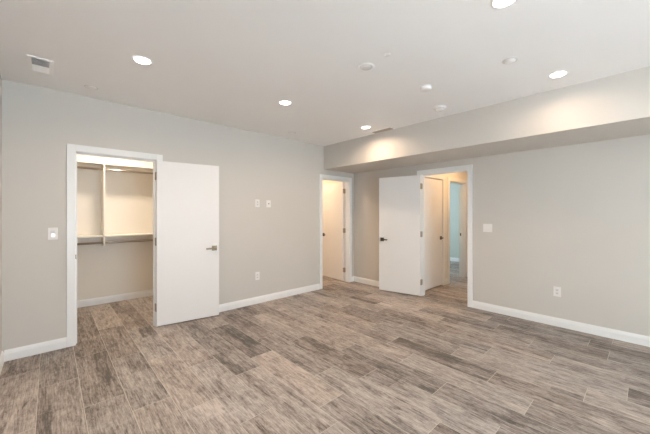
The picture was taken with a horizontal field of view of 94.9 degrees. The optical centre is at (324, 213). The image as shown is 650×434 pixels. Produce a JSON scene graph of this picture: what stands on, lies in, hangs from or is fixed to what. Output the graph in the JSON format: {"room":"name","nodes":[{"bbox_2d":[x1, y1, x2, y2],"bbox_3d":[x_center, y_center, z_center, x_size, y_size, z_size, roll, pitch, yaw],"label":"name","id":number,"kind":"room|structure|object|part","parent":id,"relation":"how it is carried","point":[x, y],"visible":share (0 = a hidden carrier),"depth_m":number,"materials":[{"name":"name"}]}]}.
{"room":"empty bedroom","nodes":[
{"label":"empty bedroom","id":0,"kind":"room"},
{"bbox_2d":[0,75,1,354],"bbox_3d":[-0.767,0.088,0.258,0.116,2.704,10.220,0,0,-43],"label":"wall","id":1,"kind":"structure","parent":0,"point":[0,75],"depth_m":2.72,"materials":[{"name":"beige paint"}]},
{"bbox_2d":[0,351,3,373],"bbox_3d":[-0.207,1.338,-0.250,0.016,0.104,8.313,0,0,-43],"label":"baseboard","id":2,"kind":"structure","parent":1,"relation":"attached to","point":[2,352],"depth_m":2.70,"materials":[{"name":"white paint"}]},
{"bbox_2d":[77,154,152,300],"bbox_3d":[-3.277,0.088,4.828,2.396,2.704,0.100,0,0,-43],"label":"wall","id":3,"kind":"structure","parent":0,"point":[110,269],"depth_m":4.70,"materials":[{"name":"paint"}]},
{"bbox_2d":[77,160,152,245],"bbox_3d":[-3.180,-0.129,4.638,2.276,1.237,0.309,0,0,-43],"label":"organizer","id":4,"kind":"object","parent":3,"relation":"attached to","point":[87,165],"visible":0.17,"depth_m":4.51,"materials":[{"name":"white wood"}]},
{"bbox_3d":[-3.343,-0.119,4.487,0.018,1.218,0.309,0,0,-43],"label":"upright panel","id":5,"kind":"part","parent":4,"relation":"part of","materials":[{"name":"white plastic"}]},
{"bbox_2d":[77,233,152,237],"bbox_3d":[-3.180,0.331,4.638,2.276,0.019,0.309,0,0,-43],"label":"shelf","id":6,"kind":"object","parent":4,"relation":"attached to","point":[103,235],"depth_m":4.61,"materials":[{"name":"white wood"}]},
{"bbox_2d":[77,160,152,170],"bbox_3d":[-3.180,-0.738,4.638,2.276,0.019,0.309,0,0,-43],"label":"shelf","id":7,"kind":"object","parent":4,"relation":"attached to","point":[79,163],"depth_m":4.58,"materials":[{"name":"white wood"}]},
{"bbox_3d":[-3.102,0.428,4.553,2.276,0.031,0.031,0,0,-43],"label":"hanging rod","id":8,"kind":"part","parent":4,"relation":"part of","materials":[{"name":"silver metal"}]},
{"bbox_3d":[-3.102,-0.655,4.553,2.276,0.031,0.031,0,0,-43],"label":"hanging rod","id":9,"kind":"part","parent":4,"relation":"part of","materials":[{"name":"silver metal"}]},
{"bbox_2d":[77,289,152,307],"bbox_3d":[-3.280,1.338,4.746,2.280,0.104,0.016,0,0,-43],"label":"baseboard","id":10,"kind":"structure","parent":3,"relation":"attached to","point":[120,297],"depth_m":4.69,"materials":[{"name":"white paint"}]},
{"bbox_2d":[2,79,353,351],"bbox_3d":[-1.214,0.088,4.556,5.058,2.704,0.116,0,0,-43],"label":"wall","id":11,"kind":"structure","parent":0,"point":[280,241],"depth_m":3.47,"materials":[{"name":"beige paint"}]},
{"bbox_2d":[48,228,57,239],"bbox_3d":[-2.770,0.203,3.034,0.074,0.122,0.010,0,0,-43],"label":"light switch","id":12,"kind":"object","parent":11,"relation":"attached to","point":[52,232],"visible":1,"depth_m":3.03,"materials":[{"name":"white plastic"}]},
{"bbox_2d":[67,144,162,346],"bbox_3d":[-2.403,0.330,3.458,0.904,2.121,0.152,0,0,-43],"label":"door frame","id":13,"kind":"structure","parent":11,"relation":"attached to","point":[73,150],"depth_m":3.14,"materials":[{"name":"white paint"}]},
{"bbox_3d":[-2.664,0.330,3.126,0.070,2.121,0.018,0,0,-43],"label":"casing","id":14,"kind":"part","parent":13,"relation":"part of","materials":[{"name":"white paint"}]},
{"bbox_3d":[-2.357,-0.696,3.409,0.764,0.070,0.018,0,0,-43],"label":"head casing","id":15,"kind":"part","parent":13,"relation":"part of","materials":[{"name":"white paint"}]},
{"bbox_3d":[-2.051,0.330,3.692,0.070,2.121,0.018,0,0,-43],"label":"casing","id":16,"kind":"part","parent":13,"relation":"part of","materials":[{"name":"white paint"}]},
{"bbox_2d":[4,276,353,361],"bbox_3d":[-1.206,1.338,4.474,4.926,0.104,0.016,0,0,-43],"label":"baseboard","id":17,"kind":"structure","parent":11,"relation":"attached to","point":[38,348],"depth_m":4.20,"materials":[{"name":"white paint"}]},
{"bbox_2d":[155,161,218,325],"bbox_3d":[-1.766,0.364,3.862,0.760,2.028,0.143,0,0,-35],"label":"door","id":18,"kind":"structure","parent":11,"relation":"in","point":[187,194],"depth_m":3.82,"materials":[{"name":"white paint"}]},
{"bbox_2d":[255,272,259,279],"bbox_3d":[-1.048,0.966,4.624,0.074,0.122,0.009,0,0,-43],"label":"power outlet","id":19,"kind":"object","parent":11,"relation":"attached to","point":[257,274],"visible":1,"depth_m":4.62,"materials":[{"name":"white plastic"}]},
{"bbox_2d":[255,199,259,206],"bbox_3d":[-1.048,-0.163,4.625,0.074,0.118,0.009,0,0,-43],"label":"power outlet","id":20,"kind":"object","parent":11,"relation":"attached to","point":[257,201],"visible":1,"depth_m":4.62,"materials":[{"name":"white plastic"}]},
{"bbox_2d":[266,200,270,206],"bbox_3d":[-0.898,-0.159,4.758,0.080,0.112,0.016,0,0,-43],"label":"cable plate","id":21,"kind":"object","parent":11,"relation":"attached to","point":[268,202],"visible":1,"depth_m":4.76,"materials":[{"name":"white plastic"}]},
{"bbox_2d":[319,174,351,288],"bbox_3d":[0.175,0.330,5.839,0.876,2.121,0.152,0,0,-43],"label":"door frame","id":22,"kind":"structure","parent":11,"relation":"attached to","point":[347,181],"depth_m":6.04,"materials":[{"name":"white paint"}]},
{"bbox_3d":[-0.076,0.330,5.516,0.070,2.121,0.018,0,0,-43],"label":"casing","id":23,"kind":"part","parent":22,"relation":"part of","materials":[{"name":"white paint"}]},
{"bbox_2d":[323,182,345,280],"bbox_3d":[0.175,0.364,6.392,0.143,2.028,0.754,0,0,-37],"label":"door","id":24,"kind":"structure","parent":22,"relation":"in","point":[334,230],"depth_m":6.35,"materials":[{"name":"white paint"}]},
{"bbox_3d":[0.221,-0.696,5.790,0.736,0.070,0.018,0,0,-43],"label":"head casing","id":25,"kind":"part","parent":22,"relation":"part of","materials":[{"name":"white paint"}]},
{"bbox_3d":[0.426,0.330,6.162,0.070,2.121,0.018,0,0,-43],"label":"casing","id":26,"kind":"part","parent":22,"relation":"part of","materials":[{"name":"white paint"}]},
{"bbox_3d":[0.516,0.330,6.063,0.070,2.121,0.018,0,0,-43],"label":"casing","id":27,"kind":"part","parent":22,"relation":"part of","materials":[{"name":"white paint"}]},
{"bbox_2d":[0,261,649,433],"bbox_3d":[2.362,1.450,3.611,9.070,0.120,10.540,0,0,-43],"label":"floor","id":28,"kind":"structure","parent":0,"point":[341,357],"depth_m":2.63,"materials":[{"name":"brown wood"}]},
{"bbox_2d":[0,0,649,145],"bbox_3d":[2.362,-1.324,3.611,9.430,0.120,10.900,0,0,-43],"label":"ceiling","id":29,"kind":"structure","parent":0,"point":[231,63],"depth_m":2.31,"materials":[{"name":"paint"}]},
{"bbox_2d":[27,54,52,74],"bbox_3d":[-2.414,-1.256,2.531,0.157,0.017,0.325,0,0,-43],"label":"ceiling vent","id":30,"kind":"object","parent":29,"relation":"in","point":[37,64],"visible":1,"depth_m":2.51,"materials":[{"name":"white metal"}]},
{"bbox_2d":[84,85,98,89],"bbox_3d":[-2.333,-1.259,2.977,0.116,0.010,0.116,0,0,-43],"label":"sprinkler cover","id":31,"kind":"object","parent":29,"relation":"attached to","point":[92,87],"visible":1,"depth_m":2.96,"materials":[{"name":"plastic"}]},
{"bbox_2d":[132,55,152,64],"bbox_3d":[-1.502,-1.259,2.452,0.148,0.010,0.148,0,0,-43],"label":"recessed light","id":32,"kind":"object","parent":29,"relation":"in","point":[143,60],"visible":1,"depth_m":2.44,"materials":[{"name":"white glass"}]},
{"bbox_2d":[279,100,291,104],"bbox_3d":[-0.453,-1.259,3.386,0.148,0.010,0.148,0,0,-43],"label":"recessed light","id":33,"kind":"object","parent":29,"relation":"in","point":[282,102],"visible":1,"depth_m":3.37,"materials":[{"name":"white glass"}]},
{"bbox_2d":[358,63,374,70],"bbox_3d":[0.355,-1.260,2.566,0.144,0.007,0.144,0,0,-43],"label":"cover plate","id":34,"kind":"object","parent":29,"relation":"attached to","point":[364,66],"visible":1,"depth_m":2.55,"materials":[{"name":"plastic"}]},
{"bbox_2d":[370,126,395,133],"bbox_3d":[0.864,-1.256,4.494,0.137,0.016,0.380,0,0,-43],"label":"ceiling vent","id":35,"kind":"object","parent":29,"relation":"in","point":[390,127],"visible":1,"depth_m":4.47,"materials":[{"name":"white metal"}]},
{"bbox_2d":[420,84,431,91],"bbox_3d":[1.006,-1.248,2.972,0.116,0.031,0.116,0,0,-43],"label":"ceiling sensor","id":36,"kind":"object","parent":29,"relation":"attached to","point":[424,88],"visible":1,"depth_m":2.94,"materials":[{"name":"grey plastic"}]},
{"bbox_2d":[433,105,445,111],"bbox_3d":[1.362,-1.239,3.537,0.144,0.050,0.144,0,0,-43],"label":"smoke detector","id":37,"kind":"object","parent":29,"relation":"attached to","point":[439,108],"visible":1,"depth_m":3.50,"materials":[{"name":"white plastic"}]},
{"bbox_2d":[490,0,516,8],"bbox_3d":[1.061,-1.259,1.762,0.148,0.010,0.148,0,0,-43],"label":"recessed light","id":38,"kind":"object","parent":29,"relation":"in","point":[496,4],"visible":1,"depth_m":1.78,"materials":[{"name":"white glass"}]},
{"bbox_2d":[502,57,518,63],"bbox_3d":[1.527,-1.259,2.458,0.116,0.010,0.116,0,0,-43],"label":"sprinkler cover","id":39,"kind":"object","parent":29,"relation":"attached to","point":[510,60],"visible":1,"depth_m":2.44,"materials":[{"name":"plastic"}]},
{"bbox_2d":[548,70,568,77],"bbox_3d":[2.110,-1.259,2.697,0.148,0.010,0.148,0,0,-43],"label":"recessed light","id":40,"kind":"object","parent":29,"relation":"in","point":[556,74],"visible":1,"depth_m":2.68,"materials":[{"name":"white glass"}]},
{"bbox_2d":[323,180,338,184],"bbox_3d":[-0.722,0.088,6.567,1.982,2.704,2.171,0,0,-43],"label":"wall","id":41,"kind":"structure","parent":0,"point":[324,181],"depth_m":6.99,"materials":[{"name":"paint"}]},
{"bbox_2d":[439,172,466,278],"bbox_3d":[3.104,0.088,6.620,4.088,2.704,0.116,0,0,-43],"label":"wall","id":42,"kind":"structure","parent":0,"point":[461,175],"depth_m":5.89,"materials":[{"name":"paint"}]},
{"bbox_2d":[425,178,442,289],"bbox_3d":[2.014,0.361,5.525,0.713,2.021,0.089,0,0,-43],"label":"door","id":43,"kind":"structure","parent":42,"relation":"in","point":[433,187],"depth_m":5.54,"materials":[{"name":"white paint"}]},
{"bbox_2d":[425,175,444,285],"bbox_3d":[1.975,0.330,5.566,0.867,2.121,0.134,0,0,-43],"label":"door frame","id":44,"kind":"structure","parent":42,"relation":"attached to","point":[438,177],"depth_m":5.78,"materials":[{"name":"white paint"}]},
{"bbox_3d":[2.015,-0.696,5.524,0.727,0.070,0.018,0,0,-43],"label":"head casing","id":45,"kind":"part","parent":44,"relation":"part of","materials":[{"name":"white paint"}]},
{"bbox_3d":[2.308,0.330,5.794,0.070,2.121,0.018,0,0,-43],"label":"casing","id":46,"kind":"part","parent":44,"relation":"part of","materials":[{"name":"white paint"}]},
{"bbox_2d":[447,177,466,283],"bbox_3d":[2.732,0.330,6.277,0.922,2.121,0.152,0,0,-43],"label":"door frame","id":47,"kind":"structure","parent":42,"relation":"attached to","point":[462,183],"depth_m":6.50,"materials":[{"name":"white paint"}]},
{"bbox_3d":[2.464,0.330,5.938,0.070,2.121,0.018,0,0,-43],"label":"casing","id":48,"kind":"part","parent":47,"relation":"part of","materials":[{"name":"white paint"}]},
{"bbox_3d":[2.777,-0.696,6.227,0.782,0.070,0.018,0,0,-43],"label":"head casing","id":49,"kind":"part","parent":47,"relation":"part of","materials":[{"name":"white paint"}]},
{"bbox_3d":[2.999,0.330,6.615,0.070,2.121,0.018,0,0,-43],"label":"casing","id":50,"kind":"part","parent":47,"relation":"part of","materials":[{"name":"white paint"}]},
{"bbox_3d":[3.090,0.330,6.516,0.070,2.121,0.018,0,0,-43],"label":"casing","id":51,"kind":"part","parent":47,"relation":"part of","materials":[{"name":"white paint"}]},
{"bbox_2d":[450,183,458,257],"bbox_3d":[3.579,0.088,9.033,0.116,2.704,2.784,0,0,-43],"label":"wall","id":52,"kind":"structure","parent":0,"point":[454,188],"depth_m":8.72,"materials":[{"name":"paint"}]},
{"bbox_2d":[450,257,458,261],"bbox_3d":[3.531,1.338,8.988,0.016,0.104,2.784,0,0,-43],"label":"baseboard","id":53,"kind":"structure","parent":52,"relation":"attached to","point":[451,258],"depth_m":8.70,"materials":[{"name":"white paint"}]},
{"bbox_2d":[324,66,649,172],"bbox_3d":[3.110,-1.048,2.812,0.839,0.433,8.313,0,0,-43],"label":"soffit","id":54,"kind":"structure","parent":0,"point":[616,106],"depth_m":3.37,"materials":[{"name":"beige paint"}]},
{"bbox_2d":[354,134,649,336],"bbox_3d":[3.528,0.088,3.063,0.116,2.704,8.513,0,0,-43],"label":"wall","id":55,"kind":"structure","parent":0,"point":[575,218],"depth_m":3.68,"materials":[{"name":"beige paint"}]},
{"bbox_2d":[379,175,422,295],"bbox_3d":[1.308,0.364,5.224,0.764,2.028,0.143,0,0,34],"label":"door","id":56,"kind":"structure","parent":55,"relation":"in","point":[400,233],"depth_m":5.21,"materials":[{"name":"white paint"}]},
{"bbox_2d":[417,164,472,306],"bbox_3d":[1.928,0.330,4.796,0.152,2.121,0.907,0,0,-43],"label":"door frame","id":57,"kind":"structure","parent":55,"relation":"attached to","point":[465,168],"depth_m":4.46,"materials":[{"name":"white paint"}]},
{"bbox_3d":[1.879,-0.696,4.750,0.018,0.070,0.767,0,0,-43],"label":"head casing","id":58,"kind":"part","parent":57,"relation":"part of","materials":[{"name":"white paint"}]},
{"bbox_3d":[2.163,0.330,4.443,0.018,2.121,0.070,0,0,-43],"label":"casing","id":59,"kind":"part","parent":57,"relation":"part of","materials":[{"name":"white paint"}]},
{"bbox_2d":[483,224,491,231],"bbox_3d":[2.328,0.203,4.268,0.012,0.118,0.120,0,0,-43],"label":"light switch","id":60,"kind":"object","parent":55,"relation":"attached to","point":[486,227],"visible":1,"depth_m":4.27,"materials":[{"name":"white plastic"}]},
{"bbox_2d":[354,276,649,346],"bbox_3d":[3.417,1.338,3.086,0.016,0.104,8.297,0,0,-43],"label":"baseboard","id":61,"kind":"structure","parent":55,"relation":"attached to","point":[638,339],"depth_m":3.65,"materials":[{"name":"white paint"}]},
{"bbox_2d":[553,286,560,296],"bbox_3d":[2.869,0.963,3.684,0.009,0.120,0.074,0,0,-43],"label":"power outlet","id":62,"kind":"object","parent":55,"relation":"attached to","point":[556,290],"visible":1,"depth_m":3.68,"materials":[{"name":"white plastic"}]}
]}

